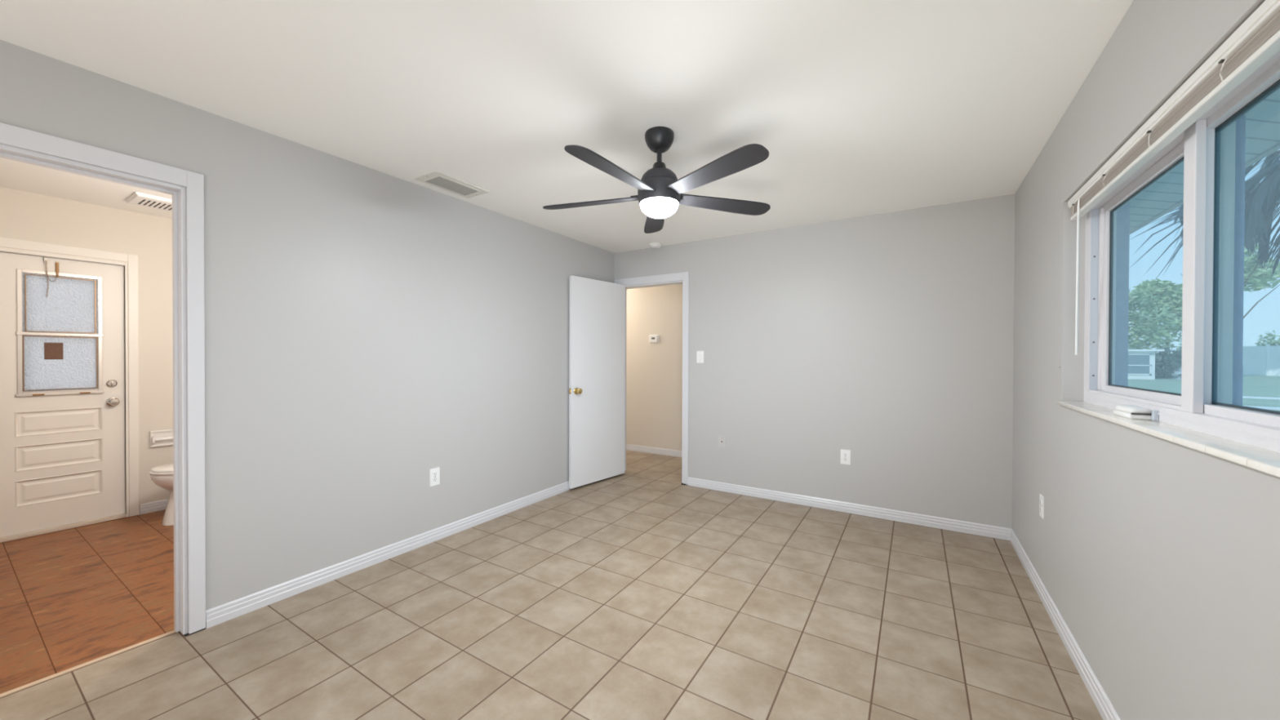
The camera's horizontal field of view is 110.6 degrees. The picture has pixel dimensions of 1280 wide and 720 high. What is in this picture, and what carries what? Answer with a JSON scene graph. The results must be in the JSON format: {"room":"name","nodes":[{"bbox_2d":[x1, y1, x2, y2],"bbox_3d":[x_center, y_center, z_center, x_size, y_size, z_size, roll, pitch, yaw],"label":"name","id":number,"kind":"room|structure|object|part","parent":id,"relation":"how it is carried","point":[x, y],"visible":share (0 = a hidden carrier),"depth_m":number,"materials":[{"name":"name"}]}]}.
{"room":"empty bedroom","nodes":[
{"label":"empty bedroom","id":0,"kind":"room"},
{"bbox_2d":[0,186,173,513],"bbox_3d":[-4.484,0.035,2.998,0.120,2.440,3.070,0,0,32],"label":"wall","id":1,"kind":"structure","parent":0,"point":[24,215],"depth_m":3.60,"materials":[{"name":"beige paint"}]},
{"bbox_2d":[0,251,126,542],"bbox_3d":[-4.278,0.254,3.271,0.144,1.998,0.624,0,0,32],"label":"door","id":2,"kind":"structure","parent":1,"relation":"in","point":[62,333],"depth_m":3.26,"materials":[{"name":"beige paint"}]},
{"bbox_3d":[-4.274,-0.587,3.218,0.014,0.275,0.058,0,0,32],"label":"chain","id":3,"kind":"part","parent":2,"relation":"part of","materials":[{"name":"gold metal"}]},
{"bbox_3d":[-4.285,0.452,3.273,0.037,0.176,0.391,0,0,32],"label":"panel","id":4,"kind":"part","parent":2,"relation":"part of","materials":[{"name":"beige paint"}]},
{"bbox_3d":[-4.286,0.695,3.275,0.037,0.179,0.391,0,0,32],"label":"panel","id":5,"kind":"part","parent":2,"relation":"part of","materials":[{"name":"beige paint"}]},
{"bbox_3d":[-4.286,0.941,3.276,0.037,0.183,0.391,0,0,32],"label":"panel","id":6,"kind":"part","parent":2,"relation":"part of","materials":[{"name":"beige paint"}]},
{"bbox_3d":[-4.269,0.022,3.270,0.005,0.410,0.358,0,0,32],"label":"glass pane","id":7,"kind":"part","parent":2,"relation":"part of","materials":[{"name":"white glass"}]},
{"bbox_3d":[-4.267,-0.406,3.269,0.005,0.426,0.342,0,0,32],"label":"glass pane","id":8,"kind":"part","parent":2,"relation":"part of","materials":[{"name":"white glass"}]},
{"bbox_3d":[-4.275,-0.192,3.273,0.050,0.900,0.396,0,0,32],"label":"glazing frame","id":9,"kind":"part","parent":2,"relation":"part of","materials":[{"name":"silver metal"}]},
{"bbox_3d":[-4.112,0.328,3.461,0.062,0.068,0.068,0,0,32],"label":"handle","id":10,"kind":"part","parent":2,"relation":"part of","materials":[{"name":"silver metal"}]},
{"bbox_2d":[0,236,139,517],"bbox_3d":[-4.299,0.205,3.284,0.134,2.095,0.764,0,0,32],"label":"door frame","id":11,"kind":"structure","parent":1,"relation":"attached to","point":[130,261],"depth_m":3.53,"materials":[{"name":"beige paint"}]},
{"bbox_2d":[139,498,168,515],"bbox_3d":[-3.835,1.209,3.931,0.013,0.082,0.812,0,0,32],"label":"baseboard","id":12,"kind":"structure","parent":1,"relation":"attached to","point":[154,506],"depth_m":3.65,"materials":[{"name":"white wood"}]},
{"bbox_2d":[149,428,173,447],"bbox_3d":[-3.952,0.650,3.690,0.062,0.133,0.170,0,0,32],"label":"toilet paper holder","id":13,"kind":"object","parent":1,"relation":"attached to","point":[157,437],"visible":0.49,"depth_m":3.67,"materials":[{"name":"white ceramic"}]},
{"bbox_2d":[0,40,613,633],"bbox_3d":[-1.601,0.043,2.926,0.116,2.440,4.786,0,0,32],"label":"wall","id":14,"kind":"structure","parent":0,"point":[368,331],"depth_m":2.58,"materials":[{"name":"grey paint"}]},
{"bbox_2d":[0,630,176,697],"bbox_3d":[-2.362,1.318,1.762,0.025,0.103,0.773,0,0,32],"label":"threshold","id":15,"kind":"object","parent":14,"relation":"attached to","point":[64,672],"depth_m":1.84,"materials":[{"name":"beige"}]},
{"bbox_2d":[0,122,205,635],"bbox_3d":[-2.337,0.200,1.740,0.148,2.128,0.887,0,0,32],"label":"door frame","id":16,"kind":"structure","parent":14,"relation":"attached to","point":[188,202],"depth_m":2.04,"materials":[{"name":"white wood"}]},
{"bbox_2d":[183,628,204,636],"bbox_3d":[-2.113,1.265,2.087,0.112,0.006,0.067,0,0,32],"label":"trim","id":17,"kind":"structure","parent":14,"relation":"attached to","point":[186,634],"depth_m":2.05,"materials":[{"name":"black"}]},
{"bbox_2d":[205,480,573,628],"bbox_3d":[-1.170,1.219,3.513,0.013,0.082,3.344,0,0,32],"label":"baseboard","id":18,"kind":"structure","parent":14,"relation":"attached to","point":[218,615],"depth_m":2.66,"materials":[{"name":"white wood"}]},
{"bbox_2d":[429,466,439,486],"bbox_3d":[-1.431,0.816,3.091,0.009,0.122,0.074,0,0,32],"label":"power outlet","id":19,"kind":"object","parent":14,"relation":"attached to","point":[434,473],"visible":1,"depth_m":3.09,"materials":[{"name":"white plastic"}]},
{"bbox_2d":[0,449,1102,719],"bbox_3d":[-1.025,1.315,2.858,5.962,0.100,6.505,0,0,32],"label":"floor","id":20,"kind":"structure","parent":0,"point":[640,593],"depth_m":2.11,"materials":[{"name":"beige tile"}]},
{"bbox_2d":[149,462,173,525],"bbox_3d":[-3.450,0.865,3.668,0.464,0.775,0.830,0,0,32],"label":"toilet","id":21,"kind":"object","parent":20,"relation":"on","point":[162,476],"visible":0.23,"depth_m":3.34,"materials":[{"name":"white ceramic"}]},
{"bbox_3d":[-3.543,0.849,3.519,0.380,0.020,0.480,0,0,32],"label":"seat","id":22,"kind":"part","parent":21,"relation":"part of","materials":[{"name":"white ceramic"}]},
{"bbox_3d":[-3.541,0.827,3.522,0.374,0.021,0.472,0,0,32],"label":"lid","id":23,"kind":"part","parent":21,"relation":"part of","materials":[{"name":"white ceramic"}]},
{"bbox_2d":[0,0,1133,253],"bbox_3d":[-1.313,-1.222,2.364,6.122,0.100,5.546,0,0,32],"label":"ceiling","id":24,"kind":"structure","parent":0,"point":[859,108],"depth_m":1.89,"materials":[{"name":"white paint"}]},
{"bbox_2d":[124,191,172,212],"bbox_3d":[-3.601,-1.172,3.335,0.320,0.027,0.315,0,0,32],"label":"ceiling vent","id":25,"kind":"object","parent":24,"relation":"in","point":[136,198],"visible":0.73,"depth_m":3.25,"materials":[{"name":"white plastic"}]},
{"bbox_2d":[413,169,489,198],"bbox_3d":[-1.255,-1.169,2.972,0.230,0.014,0.410,0,0,32],"label":"ceiling vent","id":26,"kind":"object","parent":24,"relation":"in","point":[435,178],"visible":1,"depth_m":2.94,"materials":[{"name":"white metal"}]},
{"bbox_2d":[648,242,662,248],"bbox_3d":[0.158,-1.164,4.520,0.128,0.038,0.128,0,0,32],"label":"smoke detector","id":27,"kind":"object","parent":24,"relation":"attached to","point":[653,245],"visible":1,"depth_m":4.48,"materials":[{"name":"white plastic"}]},
{"bbox_2d":[542,126,770,233],"bbox_3d":[0.067,-0.952,2.252,1.263,0.430,1.225,0,0,32],"label":"ceiling fan","id":28,"kind":"object","parent":24,"relation":"hanging from","point":[660,189],"visible":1,"depth_m":2.20,"materials":[{"name":"black metal"}]},
{"bbox_3d":[-0.257,-0.847,2.395,0.575,0.033,0.122,0,0,17],"label":"blade","id":29,"kind":"part","parent":28,"relation":"part of","materials":[{"name":"grey"}]},
{"bbox_3d":[-0.113,-0.844,1.981,0.122,0.033,0.575,0,1,35],"label":"blade","id":30,"kind":"part","parent":28,"relation":"part of","materials":[{"name":"grey"}]},
{"bbox_3d":[0.091,-0.848,2.660,0.122,0.033,0.575,0,0,-1],"label":"blade","id":31,"kind":"part","parent":28,"relation":"part of","materials":[{"name":"grey"}]},
{"bbox_3d":[0.325,-0.843,1.990,0.122,0.033,0.575,0,1,-37],"label":"blade","id":32,"kind":"part","parent":28,"relation":"part of","materials":[{"name":"grey"}]},
{"bbox_3d":[0.451,-0.845,2.410,0.575,0.033,0.122,0,0,-19],"label":"blade","id":33,"kind":"part","parent":28,"relation":"part of","materials":[{"name":"grey"}]},
{"bbox_2d":[568,275,625,488],"bbox_3d":[-0.402,0.211,4.523,0.109,2.044,0.787,1,1,40],"label":"door","id":34,"kind":"structure","parent":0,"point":[597,308],"depth_m":4.48,"materials":[{"name":"white paint"}]},
{"bbox_3d":[-0.591,0.299,4.265,0.064,0.066,0.066,1,1,40],"label":"handle","id":35,"kind":"part","parent":34,"relation":"part of","materials":[{"name":"gold metal"}]},
{"bbox_2d":[626,284,682,450],"bbox_3d":[1.103,0.033,5.394,5.392,2.440,0.100,0,0,32],"label":"wall","id":36,"kind":"structure","parent":0,"point":[654,371],"depth_m":5.90,"materials":[{"name":"beige paint"}]},
{"bbox_2d":[626,444,681,457],"bbox_3d":[0.479,1.208,5.721,4.000,0.082,0.013,0,0,32],"label":"baseboard","id":37,"kind":"structure","parent":36,"relation":"attached to","point":[676,453],"depth_m":5.89,"materials":[{"name":"white wood"}]},
{"bbox_2d":[648,334,658,342],"bbox_3d":[0.180,-0.283,5.888,0.148,0.110,0.029,0,0,32],"label":"thermostat","id":38,"kind":"object","parent":36,"relation":"attached to","point":[652,338],"visible":1,"depth_m":5.87,"materials":[{"name":"white plastic"}]},
{"bbox_2d":[613,194,1014,528],"bbox_3d":[1.237,0.043,4.053,3.752,2.440,0.120,0,0,32],"label":"wall","id":39,"kind":"structure","parent":0,"point":[886,339],"depth_m":3.62,"materials":[{"name":"grey paint"}]},
{"bbox_2d":[614,271,688,484],"bbox_3d":[0.137,0.178,4.734,0.905,2.130,0.150,0,0,32],"label":"door frame","id":40,"kind":"structure","parent":39,"relation":"attached to","point":[667,279],"depth_m":4.46,"materials":[{"name":"white wood"}]},
{"bbox_2d":[697,351,703,363],"bbox_3d":[0.594,-0.030,4.373,0.074,0.118,0.012,0,0,32],"label":"light switch","id":41,"kind":"object","parent":39,"relation":"attached to","point":[700,353],"visible":1,"depth_m":4.37,"materials":[{"name":"white plastic"}]},
{"bbox_2d":[718,435,725,448],"bbox_3d":[0.786,0.789,4.256,0.078,0.120,0.016,0,0,32],"label":"outlet","id":42,"kind":"object","parent":39,"relation":"attached to","point":[722,439],"visible":1,"depth_m":4.26,"materials":[{"name":"grey plastic"}]},
{"bbox_2d":[840,448,850,465],"bbox_3d":[1.711,0.808,3.687,0.078,0.122,0.009,0,0,32],"label":"power outlet","id":43,"kind":"object","parent":39,"relation":"attached to","point":[845,454],"visible":1,"depth_m":3.68,"materials":[{"name":"white plastic"}]},
{"bbox_2d":[688,476,1011,540],"bbox_3d":[1.553,1.225,3.784,2.517,0.082,0.013,0,0,32],"label":"baseboard","id":44,"kind":"structure","parent":39,"relation":"attached to","point":[978,529],"depth_m":3.61,"materials":[{"name":"white wood"}]},
{"bbox_2d":[1115,201,1129,386],"bbox_3d":[1.788,0.164,1.413,0.048,2.640,6.186,0,0,32],"label":"wall","id":45,"kind":"structure","parent":0,"point":[1122,213],"depth_m":1.96,"materials":[{"name":"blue paint"}]},
{"bbox_2d":[1129,88,1279,230],"bbox_3d":[2.933,-1.042,2.588,0.645,0.040,10.500,0,0,32],"label":"soffit","id":46,"kind":"structure","parent":45,"relation":"attached to","point":[1263,120],"depth_m":2.32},
{"bbox_2d":[1129,142,1279,234],"bbox_3d":[3.220,-1.095,2.410,0.030,0.170,10.500,0,0,32],"label":"fascia","id":47,"kind":"object","parent":46,"relation":"attached to","point":[1277,147],"depth_m":2.85,"materials":[{"name":"grey paint"}]},
{"bbox_2d":[1012,0,1279,719],"bbox_3d":[1.384,0.066,0.958,0.160,2.440,4.986,0,0,32],"label":"wall","id":48,"kind":"structure","parent":0,"point":[1159,557],"depth_m":1.43,"materials":[{"name":"grey paint"}]},
{"bbox_2d":[1039,493,1044,519],"bbox_3d":[2.170,0.791,2.395,0.009,0.118,0.074,0,0,32],"label":"power outlet","id":49,"kind":"object","parent":48,"relation":"attached to","point":[1041,497],"visible":1,"depth_m":2.38,"materials":[{"name":"white plastic"}]},
{"bbox_2d":[1009,528,1120,719],"bbox_3d":[1.356,1.244,1.091,0.013,0.082,4.773,0,0,32],"label":"baseboard","id":50,"kind":"structure","parent":48,"relation":"attached to","point":[1104,705],"depth_m":1.93,"materials":[{"name":"white wood"}]},
{"bbox_2d":[1055,50,1279,477],"bbox_3d":[1.573,-0.261,1.279,0.178,0.954,1.854,0,0,32],"label":"window","id":51,"kind":"structure","parent":48,"relation":"in","point":[1249,437],"depth_m":1.26,"materials":[{"name":"white plastic"}]},
{"bbox_2d":[1112,404,1159,421],"bbox_3d":[1.684,0.177,1.509,0.062,0.038,0.167,0,0,32],"label":"window crank","id":52,"kind":"object","parent":51,"relation":"attached to","point":[1131,411],"depth_m":1.46,"materials":[{"name":"white plastic"}]},
{"bbox_3d":[1.688,0.167,1.517,0.058,0.018,0.148,0,0,32],"label":"lid","id":53,"kind":"part","parent":52,"relation":"part of","materials":[{"name":"white plastic"}]},
{"bbox_3d":[1.851,-0.267,1.640,0.039,0.814,0.798,0,0,32],"label":"sash","id":54,"kind":"part","parent":51,"relation":"part of","materials":[{"name":"white plastic"}]},
{"bbox_3d":[1.550,0.206,1.296,0.128,0.019,1.854,0,0,32],"label":"sill","id":55,"kind":"part","parent":51,"relation":"part of","materials":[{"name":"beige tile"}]},
{"bbox_2d":[1067,0,1279,355],"bbox_3d":[1.538,-0.375,1.293,0.048,0.714,1.782,0,0,32],"label":"mini blind","id":56,"kind":"object","parent":51,"relation":"attached to","point":[1256,40],"visible":1,"depth_m":1.16,"materials":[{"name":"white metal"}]},
{"bbox_3d":[1.542,-0.650,1.293,0.030,0.015,1.776,0,0,32],"label":"rail","id":57,"kind":"part","parent":56,"relation":"part of","materials":[{"name":"white metal"}]},
{"bbox_3d":[1.362,-0.675,1.034,0.009,0.050,0.024,0,0,32],"label":"ladder cord","id":58,"kind":"part","parent":56,"relation":"part of","materials":[{"name":"white metal"}]},
{"bbox_3d":[1.404,-0.260,0.909,0.045,0.824,0.906,0,0,32],"label":"fixed frame","id":59,"kind":"part","parent":51,"relation":"part of","materials":[{"name":"white plastic"}]},
{"label":"outside","id":60,"kind":"structure","parent":0,"visible":0},
{"bbox_2d":[1128,375,1279,411],"bbox_3d":[88.811,1.671,9.656,139.200,0.100,230.000,0,0,32],"label":"ground","id":61,"kind":"structure","parent":60,"point":[1253,385],"depth_m":22.52,"materials":[{"name":"grey concrete"}]},
{"bbox_2d":[1128,349,1164,379],"bbox_3d":[34.071,0.298,31.090,3.050,2.030,2.050,0,0,32],"label":"garden shed","id":62,"kind":"object","parent":61,"relation":"on","point":[1141,362],"visible":0.5,"depth_m":30.11,"materials":[{"name":"white"}]},
{"bbox_2d":[1128,288,1179,353],"bbox_3d":[39.047,-2.249,35.539,5.351,7.096,3.331,0,0,32],"label":"oak tree","id":63,"kind":"object","parent":61,"relation":"on","point":[1134,316],"visible":0.46,"depth_m":34.54,"materials":[{"name":"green plant"}]},
{"bbox_2d":[1133,277,1182,349],"bbox_3d":[46.835,-3.043,39.271,4.834,8.672,3.870,0,0,32],"label":"oak tree","id":64,"kind":"object","parent":61,"relation":"on","point":[1170,295],"visible":0.5,"depth_m":38.82,"materials":[{"name":"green plant"}]},
{"bbox_2d":[1155,346,1179,378],"bbox_3d":[37.178,0.237,31.496,1.648,2.334,1.236,0,0,32],"label":"shrub","id":65,"kind":"object","parent":61,"relation":"on","point":[1165,362],"visible":0.88,"depth_m":31.29,"materials":[{"name":"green plant"}]},
{"bbox_2d":[1171,366,1182,380],"bbox_3d":[35.093,0.837,28.357,1.465,1.095,1.051,0,0,32],"label":"shrub","id":66,"kind":"object","parent":61,"relation":"on","point":[1178,374],"visible":0.13,"depth_m":28.55,"materials":[{"name":"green plant"}]},
{"bbox_2d":[1172,346,1182,377],"bbox_3d":[39.564,0.182,32.334,1.806,2.407,1.336,0,0,32],"label":"shrub","id":67,"kind":"object","parent":61,"relation":"on","point":[1179,356],"visible":0.12,"depth_m":32.26,"materials":[{"name":"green plant"}]},
{"bbox_2d":[1176,337,1182,354],"bbox_3d":[52.727,-0.863,42.177,2.555,4.346,1.900,0,0,32],"label":"shrub","id":68,"kind":"object","parent":61,"relation":"on","point":[1180,344],"visible":0.02,"depth_m":42.71,"materials":[{"name":"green plant"}]},
{"bbox_2d":[1128,150,1279,284],"bbox_3d":[6.468,-0.604,4.571,4.217,4.056,2.449,0,0,11],"label":"palm tree","id":69,"kind":"object","parent":61,"relation":"on","point":[1260,204],"visible":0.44,"depth_m":4.65,"materials":[{"name":"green plant"}]},
{"bbox_2d":[1217,120,1235,404],"bbox_3d":[2.126,0.208,1.633,0.055,2.450,0.125,0,0,32],"label":"porch post","id":70,"kind":"object","parent":61,"relation":"on","point":[1228,135],"visible":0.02,"depth_m":1.58,"materials":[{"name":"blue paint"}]},
{"bbox_2d":[1180,236,1279,318],"bbox_3d":[46.632,-4.304,34.720,4.982,11.257,4.700,0,0,32],"label":"oak tree","id":71,"kind":"object","parent":61,"relation":"on","point":[1255,275],"visible":0.24,"depth_m":33.57,"materials":[{"name":"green plant"}]},
{"bbox_3d":[46.693,-7.302,34.553,4.739,5.260,3.544,0,0,32],"label":"crown","id":72,"kind":"part","parent":71,"relation":"part of","materials":[{"name":"green plant"}]},
{"bbox_2d":[1232,115,1245,405],"bbox_3d":[2.505,0.207,1.860,0.030,2.450,0.030,0,0,32],"label":"pole","id":73,"kind":"object","parent":61,"relation":"on","point":[1240,149],"visible":0.47,"depth_m":1.85,"materials":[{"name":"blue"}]},
{"bbox_2d":[1242,395,1279,399],"bbox_3d":[27.944,1.446,9.979,1.100,0.040,24.101,0,1,-41],"label":"path","id":74,"kind":"structure","parent":61,"relation":"on","point":[1243,397],"depth_m":15.98,"materials":[{"name":"white concrete"}]},
{"bbox_2d":[1242,344,1279,376],"bbox_3d":[55.153,0.038,32.400,0.230,2.650,14.569,0,0,-28],"label":"fence","id":75,"kind":"object","parent":61,"relation":"on","point":[1256,360],"visible":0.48,"depth_m":37.38,"materials":[{"name":"white plastic"}]},
{"bbox_3d":[52.202,0.065,37.937,0.080,2.500,1.792,0,0,-28],"label":"panel","id":76,"kind":"part","parent":75,"relation":"part of","materials":[{"name":"white plastic"}]},
{"bbox_3d":[52.624,-0.003,37.145,0.180,2.650,0.180,0,0,32],"label":"post","id":77,"kind":"part","parent":75,"relation":"part of","materials":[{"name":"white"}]},
{"bbox_3d":[53.045,0.079,36.355,0.080,2.500,1.792,0,0,-28],"label":"panel","id":78,"kind":"part","parent":75,"relation":"part of","materials":[{"name":"white plastic"}]},
{"bbox_2d":[1244,405,1279,410],"bbox_3d":[22.440,1.447,7.744,1.000,0.040,23.027,0,1,-41],"label":"path","id":79,"kind":"structure","parent":61,"relation":"on","point":[1261,407],"depth_m":12.79,"materials":[{"name":"white concrete"}]},
{"bbox_2d":[1253,330,1279,346],"bbox_3d":[55.357,-0.643,38.853,2.648,4.008,1.956,0,0,32],"label":"shrub","id":80,"kind":"object","parent":61,"relation":"on","point":[1272,342],"visible":0.18,"depth_m":38.90,"materials":[{"name":"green plant"}]}
]}

